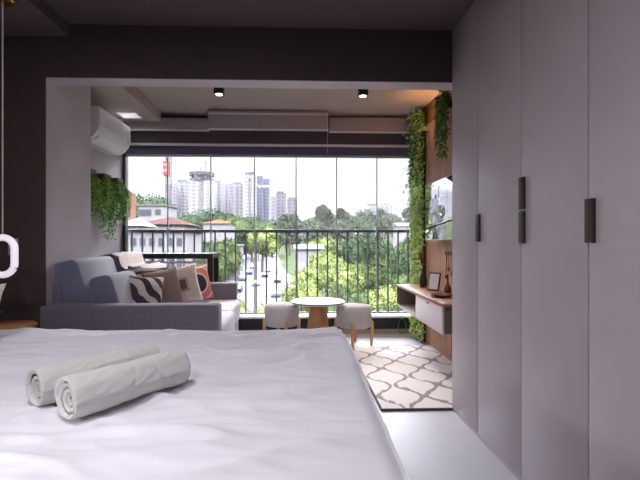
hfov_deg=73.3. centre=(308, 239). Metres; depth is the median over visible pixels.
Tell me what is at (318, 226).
tree
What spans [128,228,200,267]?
house
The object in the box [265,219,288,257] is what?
tree
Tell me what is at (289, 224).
tree
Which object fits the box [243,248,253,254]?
tree
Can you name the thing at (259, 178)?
apartment tower
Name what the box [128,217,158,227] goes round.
house
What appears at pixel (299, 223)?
tree
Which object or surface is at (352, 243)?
tree
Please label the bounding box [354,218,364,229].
tree
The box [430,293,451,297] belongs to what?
tray
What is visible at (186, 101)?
ceiling
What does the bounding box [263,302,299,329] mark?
stool
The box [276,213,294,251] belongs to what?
tree
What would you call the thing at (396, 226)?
house
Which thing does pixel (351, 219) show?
tree
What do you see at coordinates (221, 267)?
tree
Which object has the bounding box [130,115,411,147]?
blind
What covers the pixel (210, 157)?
window frame
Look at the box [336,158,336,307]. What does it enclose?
window
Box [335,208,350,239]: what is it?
tree
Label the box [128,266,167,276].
throw cushion
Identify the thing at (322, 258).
tree
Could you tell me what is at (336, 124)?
roller blind
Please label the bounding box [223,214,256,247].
tree
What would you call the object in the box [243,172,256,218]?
apartment tower
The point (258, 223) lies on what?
tree
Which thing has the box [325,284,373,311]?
tree
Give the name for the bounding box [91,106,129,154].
air conditioner
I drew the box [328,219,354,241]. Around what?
tree
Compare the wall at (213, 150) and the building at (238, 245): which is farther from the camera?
the building at (238, 245)
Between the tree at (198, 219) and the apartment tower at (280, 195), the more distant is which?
the apartment tower at (280, 195)
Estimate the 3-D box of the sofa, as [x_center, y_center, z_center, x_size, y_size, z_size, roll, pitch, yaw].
[-1.236,0.646,3.654,1.215,1.027,1.670,0,0,-2]
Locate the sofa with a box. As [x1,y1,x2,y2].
[40,256,239,330]
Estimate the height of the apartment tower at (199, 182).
92.357 m
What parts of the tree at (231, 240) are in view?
crown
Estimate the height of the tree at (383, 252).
12.823 m
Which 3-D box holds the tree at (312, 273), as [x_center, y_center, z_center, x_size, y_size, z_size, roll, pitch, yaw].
[-0.124,7.474,60.263,5.074,8.337,6.839,0,0,30]
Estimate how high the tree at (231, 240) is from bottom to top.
12.690 m
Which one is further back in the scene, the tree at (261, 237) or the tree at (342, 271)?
the tree at (261, 237)
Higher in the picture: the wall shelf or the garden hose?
the wall shelf
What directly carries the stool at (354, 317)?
on the floor
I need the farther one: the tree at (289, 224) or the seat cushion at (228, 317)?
the tree at (289, 224)
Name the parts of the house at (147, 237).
pane, pane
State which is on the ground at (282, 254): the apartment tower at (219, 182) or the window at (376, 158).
the apartment tower at (219, 182)
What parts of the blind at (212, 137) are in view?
rail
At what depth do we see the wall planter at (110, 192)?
4.61 m
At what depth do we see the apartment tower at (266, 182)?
543.38 m
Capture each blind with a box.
[123,118,209,130]
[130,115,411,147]
[208,110,327,153]
[329,117,412,133]
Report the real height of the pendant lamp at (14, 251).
1.568 m
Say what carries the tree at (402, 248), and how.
on the ground at (282, 254)
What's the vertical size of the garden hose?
0.189 m
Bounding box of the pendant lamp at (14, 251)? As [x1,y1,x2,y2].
[0,0,18,277]
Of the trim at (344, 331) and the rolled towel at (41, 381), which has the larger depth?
the trim at (344, 331)
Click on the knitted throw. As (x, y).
(134, 259)
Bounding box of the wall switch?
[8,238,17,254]
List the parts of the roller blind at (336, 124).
rail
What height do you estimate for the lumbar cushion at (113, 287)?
0.355 m
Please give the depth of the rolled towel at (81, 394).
1.28 m
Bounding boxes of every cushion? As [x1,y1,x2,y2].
[55,256,116,302]
[89,270,135,302]
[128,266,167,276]
[129,275,164,302]
[141,266,182,302]
[176,263,203,302]
[185,264,213,302]
[192,300,239,323]
[222,311,234,330]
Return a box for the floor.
[345,333,517,479]
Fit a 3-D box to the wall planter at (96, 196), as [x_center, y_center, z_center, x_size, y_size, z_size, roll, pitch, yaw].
[-2.143,-0.420,4.246,0.214,0.570,0.347,0,0,-2]
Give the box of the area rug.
[354,345,452,410]
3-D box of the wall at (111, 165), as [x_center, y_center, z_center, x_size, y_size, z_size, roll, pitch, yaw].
[-2.357,-0.180,4.455,0.200,2.680,1.930,0,0,-2]
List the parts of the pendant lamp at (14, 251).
cord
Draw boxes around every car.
[238,275,244,280]
[271,289,280,296]
[274,277,280,282]
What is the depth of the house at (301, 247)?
88.04 m
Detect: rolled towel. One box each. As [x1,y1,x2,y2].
[25,344,160,405]
[54,350,190,419]
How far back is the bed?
1.22 m
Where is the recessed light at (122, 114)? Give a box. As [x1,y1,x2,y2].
[116,112,142,117]
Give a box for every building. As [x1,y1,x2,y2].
[128,192,135,220]
[227,244,244,280]
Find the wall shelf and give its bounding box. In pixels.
[423,108,451,130]
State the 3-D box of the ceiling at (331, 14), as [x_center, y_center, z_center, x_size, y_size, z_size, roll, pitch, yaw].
[-0.298,-1.515,0.652,4.050,0.150,4.525,0,0,-2]
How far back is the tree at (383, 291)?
45.60 m
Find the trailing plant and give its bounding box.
[431,90,451,160]
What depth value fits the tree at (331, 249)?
109.63 m
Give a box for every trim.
[122,153,126,251]
[126,154,409,158]
[238,318,411,329]
[238,329,409,333]
[239,313,409,318]
[426,90,451,132]
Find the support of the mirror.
attached to the wall
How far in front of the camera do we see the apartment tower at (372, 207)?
563.24 m
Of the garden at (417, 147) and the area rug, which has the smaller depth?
the area rug
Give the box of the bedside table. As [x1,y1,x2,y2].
[0,320,37,329]
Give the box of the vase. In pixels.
[418,249,426,286]
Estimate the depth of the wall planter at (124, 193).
4.94 m
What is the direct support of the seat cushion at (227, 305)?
on the sofa
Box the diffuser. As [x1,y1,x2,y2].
[118,113,139,117]
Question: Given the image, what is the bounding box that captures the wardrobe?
[452,0,639,479]
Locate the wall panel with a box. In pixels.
[426,116,451,360]
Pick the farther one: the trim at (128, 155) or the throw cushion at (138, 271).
the trim at (128, 155)
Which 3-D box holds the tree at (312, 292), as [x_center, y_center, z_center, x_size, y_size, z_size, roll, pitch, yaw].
[-0.963,7.915,46.779,4.855,7.323,5.153,0,0,3]
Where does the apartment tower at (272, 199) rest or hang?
on the ground at (282, 254)
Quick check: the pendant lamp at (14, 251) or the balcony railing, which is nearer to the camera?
the pendant lamp at (14, 251)
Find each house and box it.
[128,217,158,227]
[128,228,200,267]
[137,204,178,221]
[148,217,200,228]
[202,220,236,242]
[294,244,323,293]
[392,223,409,252]
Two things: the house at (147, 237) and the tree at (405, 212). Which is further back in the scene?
the tree at (405, 212)
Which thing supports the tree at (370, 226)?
on the ground at (282, 254)
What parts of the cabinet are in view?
drawer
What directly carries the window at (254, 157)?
in the wall at (213, 150)
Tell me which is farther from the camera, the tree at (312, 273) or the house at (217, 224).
the house at (217, 224)
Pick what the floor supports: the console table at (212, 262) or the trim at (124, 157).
the console table at (212, 262)
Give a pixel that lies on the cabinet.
(435, 312)
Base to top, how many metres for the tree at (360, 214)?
22.367 m
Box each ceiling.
[0,0,68,36]
[44,0,473,30]
[91,86,160,120]
[136,86,439,117]
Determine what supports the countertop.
on the cabinet
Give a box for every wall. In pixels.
[0,36,451,327]
[91,121,122,256]
[125,146,409,155]
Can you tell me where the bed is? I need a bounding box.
[0,326,409,479]
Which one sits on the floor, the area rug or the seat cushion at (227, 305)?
the area rug
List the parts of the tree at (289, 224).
crown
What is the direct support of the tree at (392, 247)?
on the ground at (282, 254)
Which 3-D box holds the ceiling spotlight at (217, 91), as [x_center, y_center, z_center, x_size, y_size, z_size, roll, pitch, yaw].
[-0.877,-1.467,4.192,0.090,0.106,0.090,0,0,-2]
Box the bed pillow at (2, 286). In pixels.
[0,283,6,340]
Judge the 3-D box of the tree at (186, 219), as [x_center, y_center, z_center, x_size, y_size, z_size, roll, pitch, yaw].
[-53.756,-0.088,198.905,17.283,23.682,15.946,0,0,31]
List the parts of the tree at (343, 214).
crown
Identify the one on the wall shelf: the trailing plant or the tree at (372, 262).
the trailing plant
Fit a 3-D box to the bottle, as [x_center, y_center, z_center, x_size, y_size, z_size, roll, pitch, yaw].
[1.282,0.409,3.977,0.067,0.182,0.067,0,0,-2]
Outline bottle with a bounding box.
[444,274,450,292]
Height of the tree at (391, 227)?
15.731 m
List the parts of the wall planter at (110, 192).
pot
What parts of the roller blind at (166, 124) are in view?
rail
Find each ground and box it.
[227,252,292,284]
[234,253,288,311]
[243,234,392,296]
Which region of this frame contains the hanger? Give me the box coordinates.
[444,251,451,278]
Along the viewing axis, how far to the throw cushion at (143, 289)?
3.32 m
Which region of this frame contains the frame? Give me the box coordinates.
[427,272,440,290]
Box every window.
[127,156,168,268]
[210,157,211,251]
[254,157,254,315]
[255,157,296,315]
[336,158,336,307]
[376,158,376,314]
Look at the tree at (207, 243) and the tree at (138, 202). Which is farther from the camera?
the tree at (138, 202)
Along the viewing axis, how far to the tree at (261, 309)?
38.86 m
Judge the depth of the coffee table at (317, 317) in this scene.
4.57 m
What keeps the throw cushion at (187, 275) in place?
on the sofa
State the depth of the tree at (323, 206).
332.53 m
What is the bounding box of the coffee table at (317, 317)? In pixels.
[290,297,345,328]
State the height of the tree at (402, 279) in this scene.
7.969 m
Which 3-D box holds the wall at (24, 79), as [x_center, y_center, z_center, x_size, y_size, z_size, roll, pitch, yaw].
[-0.380,-0.230,2.989,4.050,2.780,0.160,0,0,-2]
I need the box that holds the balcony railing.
[128,229,411,313]
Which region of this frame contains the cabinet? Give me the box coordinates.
[396,284,451,334]
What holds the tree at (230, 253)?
on the ground at (282, 254)
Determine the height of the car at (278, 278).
1.419 m
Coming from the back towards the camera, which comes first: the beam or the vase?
the vase
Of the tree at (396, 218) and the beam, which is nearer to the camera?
the beam
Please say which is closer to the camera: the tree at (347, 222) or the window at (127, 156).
the window at (127, 156)
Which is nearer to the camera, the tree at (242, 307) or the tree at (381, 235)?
the tree at (242, 307)
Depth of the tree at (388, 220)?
289.47 m
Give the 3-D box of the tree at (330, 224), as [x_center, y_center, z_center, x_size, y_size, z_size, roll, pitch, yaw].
[16.813,-11.016,344.422,11.481,16.312,11.875,0,0,35]
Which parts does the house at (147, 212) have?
pane, pane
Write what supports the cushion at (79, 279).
on the sofa
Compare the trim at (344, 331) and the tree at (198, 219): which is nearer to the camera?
the trim at (344, 331)
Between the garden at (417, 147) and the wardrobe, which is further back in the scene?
the garden at (417, 147)
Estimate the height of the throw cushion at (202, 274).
0.384 m
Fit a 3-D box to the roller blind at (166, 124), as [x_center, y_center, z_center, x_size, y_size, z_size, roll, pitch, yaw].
[-1.706,-1.381,5.163,1.010,0.154,0.072,0,0,-2]
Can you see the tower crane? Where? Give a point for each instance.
(165, 161)
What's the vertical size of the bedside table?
0.650 m
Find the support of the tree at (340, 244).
on the ground at (282, 254)
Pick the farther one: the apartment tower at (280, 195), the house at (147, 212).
the apartment tower at (280, 195)
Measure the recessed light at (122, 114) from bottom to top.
0.012 m
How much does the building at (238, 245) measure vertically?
10.364 m
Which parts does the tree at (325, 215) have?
crown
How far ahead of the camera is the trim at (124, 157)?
5.26 m
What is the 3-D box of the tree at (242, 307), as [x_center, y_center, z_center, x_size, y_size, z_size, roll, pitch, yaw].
[-7.699,8.707,43.944,3.671,5.537,3.896,0,0,-16]
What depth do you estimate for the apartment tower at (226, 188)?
556.40 m
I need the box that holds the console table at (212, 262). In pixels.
[142,252,218,281]
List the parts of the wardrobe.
door, handle, door, handle, handle, door, handle, door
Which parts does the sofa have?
frame, armrest, armrest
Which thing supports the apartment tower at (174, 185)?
on the ground at (282, 254)
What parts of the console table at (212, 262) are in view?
rail, leg, leg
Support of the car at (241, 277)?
on the ground at (261, 289)
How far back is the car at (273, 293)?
82.06 m
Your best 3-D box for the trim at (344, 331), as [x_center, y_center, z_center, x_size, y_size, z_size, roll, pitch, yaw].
[-0.488,1.135,5.386,3.600,0.050,0.200,0,0,-2]
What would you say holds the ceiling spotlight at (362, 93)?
attached to the ceiling at (186, 101)
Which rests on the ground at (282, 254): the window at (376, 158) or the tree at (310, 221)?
the tree at (310, 221)
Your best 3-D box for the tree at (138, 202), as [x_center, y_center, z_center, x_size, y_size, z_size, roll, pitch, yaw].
[-77.931,-3.323,189.903,20.267,30.603,25.438,0,0,-2]
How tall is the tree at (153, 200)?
35.122 m
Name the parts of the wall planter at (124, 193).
pot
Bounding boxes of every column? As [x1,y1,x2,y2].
[46,78,90,304]
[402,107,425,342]
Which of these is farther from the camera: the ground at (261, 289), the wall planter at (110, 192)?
the ground at (261, 289)
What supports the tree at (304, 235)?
on the ground at (282, 254)
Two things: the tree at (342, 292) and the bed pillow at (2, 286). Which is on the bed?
the bed pillow at (2, 286)
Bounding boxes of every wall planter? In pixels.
[91,169,104,219]
[95,173,119,241]
[110,178,132,227]
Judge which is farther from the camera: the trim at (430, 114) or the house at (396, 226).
the house at (396, 226)
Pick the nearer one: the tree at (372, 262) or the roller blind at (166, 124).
the roller blind at (166, 124)
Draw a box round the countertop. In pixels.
[396,284,451,307]
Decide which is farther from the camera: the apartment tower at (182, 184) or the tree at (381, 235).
the apartment tower at (182, 184)
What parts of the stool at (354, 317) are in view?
leg, seat, leg, leg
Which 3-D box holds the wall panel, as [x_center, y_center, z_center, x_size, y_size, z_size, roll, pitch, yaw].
[1.357,-0.020,4.210,0.034,2.360,2.320,0,0,-2]
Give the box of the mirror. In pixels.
[425,174,451,239]
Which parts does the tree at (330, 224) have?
crown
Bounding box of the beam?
[45,24,451,82]
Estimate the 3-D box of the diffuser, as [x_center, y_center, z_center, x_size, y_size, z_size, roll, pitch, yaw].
[-1.998,-1.385,4.793,0.180,0.004,0.180,0,0,-2]
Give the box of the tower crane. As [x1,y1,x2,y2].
[163,157,171,205]
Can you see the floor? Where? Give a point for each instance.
(430, 444)
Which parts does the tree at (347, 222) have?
crown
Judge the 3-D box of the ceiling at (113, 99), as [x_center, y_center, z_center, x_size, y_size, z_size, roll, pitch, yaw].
[-1.972,-1.458,4.024,0.540,0.125,2.020,0,0,-2]
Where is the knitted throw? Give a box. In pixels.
[98,251,165,269]
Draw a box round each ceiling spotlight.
[214,87,223,95]
[358,89,367,97]
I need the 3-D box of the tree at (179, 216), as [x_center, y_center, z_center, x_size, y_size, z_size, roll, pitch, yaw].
[-63.664,-1.660,212.536,21.297,25.621,16.968,0,0,-27]
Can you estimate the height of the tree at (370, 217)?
20.963 m
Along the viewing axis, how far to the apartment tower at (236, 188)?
517.11 m
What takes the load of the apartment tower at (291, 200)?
on the ground at (282, 254)
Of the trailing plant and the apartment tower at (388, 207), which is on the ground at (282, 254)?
the apartment tower at (388, 207)
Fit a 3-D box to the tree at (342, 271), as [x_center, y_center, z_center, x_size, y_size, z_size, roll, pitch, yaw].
[4.805,7.282,56.502,5.802,8.752,6.159,0,0,-33]
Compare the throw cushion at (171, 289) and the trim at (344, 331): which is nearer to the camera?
the throw cushion at (171, 289)
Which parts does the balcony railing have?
rail, rail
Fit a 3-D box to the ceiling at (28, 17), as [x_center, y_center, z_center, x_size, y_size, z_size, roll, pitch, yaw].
[-1.914,-1.397,0.644,0.780,0.085,4.420,0,0,-2]
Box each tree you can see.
[136,193,174,205]
[136,199,144,217]
[177,211,192,219]
[179,216,192,222]
[188,207,226,242]
[192,251,229,281]
[201,241,213,249]
[209,237,242,281]
[212,240,244,281]
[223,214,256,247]
[238,298,249,311]
[242,214,269,261]
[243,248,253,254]
[247,225,281,271]
[250,303,264,311]
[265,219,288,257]
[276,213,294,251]
[280,217,294,255]
[280,281,321,311]
[287,233,301,250]
[290,264,326,292]
[293,217,303,229]
[302,225,312,242]
[303,217,322,228]
[305,223,330,240]
[305,237,335,256]
[308,250,345,296]
[314,204,326,219]
[318,208,333,237]
[321,263,365,295]
[323,217,335,235]
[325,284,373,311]
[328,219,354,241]
[334,242,350,264]
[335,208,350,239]
[338,216,354,224]
[341,235,380,264]
[345,221,354,239]
[348,255,394,294]
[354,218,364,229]
[355,209,373,219]
[357,221,379,236]
[362,284,402,310]
[364,213,383,226]
[364,233,384,239]
[375,208,387,215]
[375,238,391,257]
[380,213,394,239]
[383,250,411,283]
[388,220,402,236]
[389,244,395,254]
[389,272,411,310]
[392,216,403,222]
[394,237,411,254]
[401,207,411,219]
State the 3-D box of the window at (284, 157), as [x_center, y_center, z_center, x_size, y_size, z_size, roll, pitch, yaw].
[-0.415,-0.045,5.388,0.518,1.980,0.018,0,0,-2]
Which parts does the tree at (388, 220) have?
crown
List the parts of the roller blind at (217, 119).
rail, pull chain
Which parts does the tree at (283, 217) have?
crown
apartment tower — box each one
[166,183,177,210]
[176,180,187,216]
[188,167,217,216]
[214,180,221,213]
[222,184,230,213]
[231,183,242,218]
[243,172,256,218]
[257,176,262,220]
[263,179,269,222]
[270,197,275,221]
[276,191,285,219]
[287,197,294,214]
[365,204,378,214]
[379,204,392,233]
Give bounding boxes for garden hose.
[398,318,406,333]
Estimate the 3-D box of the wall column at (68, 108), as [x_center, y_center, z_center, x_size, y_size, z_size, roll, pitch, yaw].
[-2.091,-0.180,3.180,0.642,2.680,0.638,0,0,-2]
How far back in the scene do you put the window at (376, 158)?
5.42 m
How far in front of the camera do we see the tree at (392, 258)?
64.22 m
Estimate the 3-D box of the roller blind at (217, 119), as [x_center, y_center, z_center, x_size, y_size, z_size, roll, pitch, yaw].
[-0.476,-1.257,5.038,1.400,0.498,0.086,0,0,-2]
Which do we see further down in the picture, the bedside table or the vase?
the bedside table
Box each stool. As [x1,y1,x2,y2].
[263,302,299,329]
[334,303,373,349]

